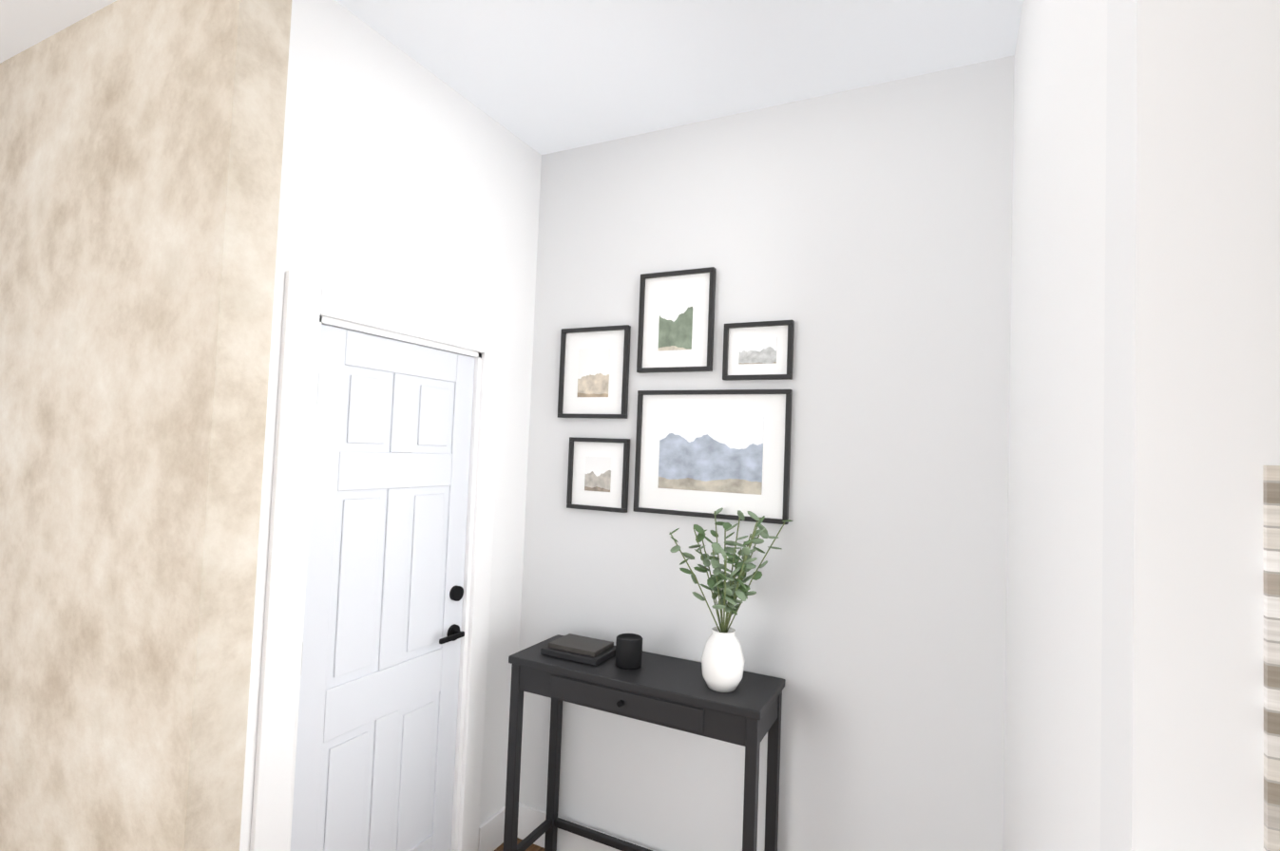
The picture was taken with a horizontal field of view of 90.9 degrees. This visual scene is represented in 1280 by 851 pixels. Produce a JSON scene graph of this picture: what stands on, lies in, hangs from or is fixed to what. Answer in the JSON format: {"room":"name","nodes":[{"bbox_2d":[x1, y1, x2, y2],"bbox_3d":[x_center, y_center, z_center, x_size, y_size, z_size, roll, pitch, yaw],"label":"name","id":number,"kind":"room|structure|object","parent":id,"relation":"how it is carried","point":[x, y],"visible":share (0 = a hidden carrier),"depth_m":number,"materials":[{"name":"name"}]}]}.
{"room":"entryway","nodes":[
{"label":"entryway","id":0,"kind":"room"},
{"bbox_2d":[0,0,291,850],"bbox_3d":[-3.040,0.184,2.712,4.250,3.200,0.150,1,-3,26],"label":"stone wall","id":1,"kind":"structure","parent":0,"point":[141,154],"depth_m":1.88,"materials":[{"name":"beige stone"}]},
{"bbox_2d":[239,0,541,850],"bbox_3d":[-0.887,0.255,2.440,0.150,3.200,1.280,1,-3,26],"label":"wall","id":2,"kind":"structure","parent":0,"point":[407,179],"depth_m":2.33,"materials":[{"name":"white paint"}]},
{"bbox_2d":[249,270,502,850],"bbox_3d":[-0.935,0.704,2.315,0.190,2.290,1.000,1,-3,26],"label":"door","id":3,"kind":"structure","parent":2,"relation":"attached to","point":[364,707],"depth_m":2.23,"materials":[{"name":"white wood"}]},
{"bbox_2d":[0,0,1022,154],"bbox_3d":[-1.554,-1.617,-2.400,11.400,0.100,11.130,1,-3,26],"label":"ceiling","id":4,"kind":"structure","parent":0,"point":[543,77],"depth_m":2.20,"materials":[{"name":"white paint"}]},
{"bbox_2d":[494,838,544,850],"bbox_3d":[-1.680,1.678,-2.532,11.400,0.100,11.130,1,-3,26],"label":"floor","id":5,"kind":"structure","parent":0,"point":[533,848],"depth_m":2.81,"materials":[{"name":"brown wood"}]},
{"bbox_2d":[503,634,785,850],"bbox_3d":[-0.009,1.415,2.430,1.030,0.950,0.367,1,-3,26],"label":"console table","id":6,"kind":"object","parent":5,"relation":"on","point":[670,692],"visible":0.83,"depth_m":2.34,"materials":[{"name":"black wood"}]},
{"bbox_2d":[540,633,615,666],"bbox_3d":[-0.243,0.913,2.581,0.260,0.045,0.192,1,-3,26],"label":"books","id":7,"kind":"object","parent":6,"relation":"on","point":[584,650],"visible":0.9,"depth_m":2.53,"materials":[{"name":"black paper"}]},
{"bbox_2d":[615,633,642,669],"bbox_3d":[-0.043,0.883,2.466,0.104,0.110,0.104,1,-3,26],"label":"candle jar","id":8,"kind":"object","parent":6,"relation":"on","point":[628,651],"visible":1,"depth_m":2.42,"materials":[{"name":"black ceramic"}]},
{"bbox_2d":[668,507,793,692],"bbox_3d":[0.326,0.623,2.302,0.417,0.645,0.350,1,-3,26],"label":"vase","id":9,"kind":"object","parent":6,"relation":"on","point":[722,662],"visible":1,"depth_m":2.24,"materials":[{"name":"white ceramic"}]},
{"bbox_2d":[518,55,1014,850],"bbox_3d":[0.379,0.310,2.609,2.270,3.200,0.150,1,-3,26],"label":"wall","id":10,"kind":"structure","parent":0,"point":[861,238],"depth_m":2.37,"materials":[{"name":"white paint"}]},
{"bbox_2d":[517,802,655,850],"bbox_3d":[0.284,1.829,2.473,1.970,0.150,0.016,1,-3,26],"label":"baseboard","id":11,"kind":"structure","parent":10,"relation":"attached to","point":[530,820],"depth_m":2.78,"materials":[{"name":"white"}]},
{"bbox_2d":[557,324,630,419],"bbox_3d":[-0.209,-0.238,2.831,0.348,0.409,0.028,1,-3,26],"label":"picture frame","id":12,"kind":"object","parent":10,"relation":"attached to","point":[594,373],"visible":1,"depth_m":2.83,"materials":[{"name":"black"}]},
{"bbox_2d":[566,437,630,513],"bbox_3d":[-0.188,0.215,2.793,0.298,0.319,0.028,1,-3,26],"label":"picture frame","id":13,"kind":"object","parent":10,"relation":"attached to","point":[598,476],"visible":0.96,"depth_m":2.79,"materials":[{"name":"black"}]},
{"bbox_2d":[636,267,716,373],"bbox_3d":[0.150,-0.440,2.665,0.338,0.428,0.028,1,-3,26],"label":"picture frame","id":14,"kind":"object","parent":10,"relation":"attached to","point":[676,320],"visible":0.98,"depth_m":2.66,"materials":[{"name":"black"}]},
{"bbox_2d":[633,389,792,524],"bbox_3d":[0.281,0.114,2.567,0.657,0.519,0.028,1,-3,26],"label":"picture frame","id":15,"kind":"object","parent":10,"relation":"attached to","point":[704,453],"visible":0.92,"depth_m":2.56,"materials":[{"name":"black"}]},
{"bbox_2d":[722,320,794,381],"bbox_3d":[0.466,-0.296,2.500,0.279,0.229,0.028,1,-3,26],"label":"picture frame","id":16,"kind":"object","parent":10,"relation":"attached to","point":[759,351],"visible":1,"depth_m":2.50,"materials":[{"name":"black"}]},
{"bbox_2d":[1002,0,1107,850],"bbox_3d":[0.967,0.285,1.408,0.150,3.200,1.480,1,-3,26],"label":"wall","id":17,"kind":"structure","parent":0,"point":[1053,697],"depth_m":1.15,"materials":[{"name":"white paint"}]},
{"bbox_2d":[1100,0,1279,850],"bbox_3d":[2.766,0.281,-0.399,4.980,3.200,0.158,1,-3,26],"label":"wall","id":18,"kind":"structure","parent":0,"point":[1190,754],"depth_m":0.63,"materials":[{"name":"white paint"}]}
]}

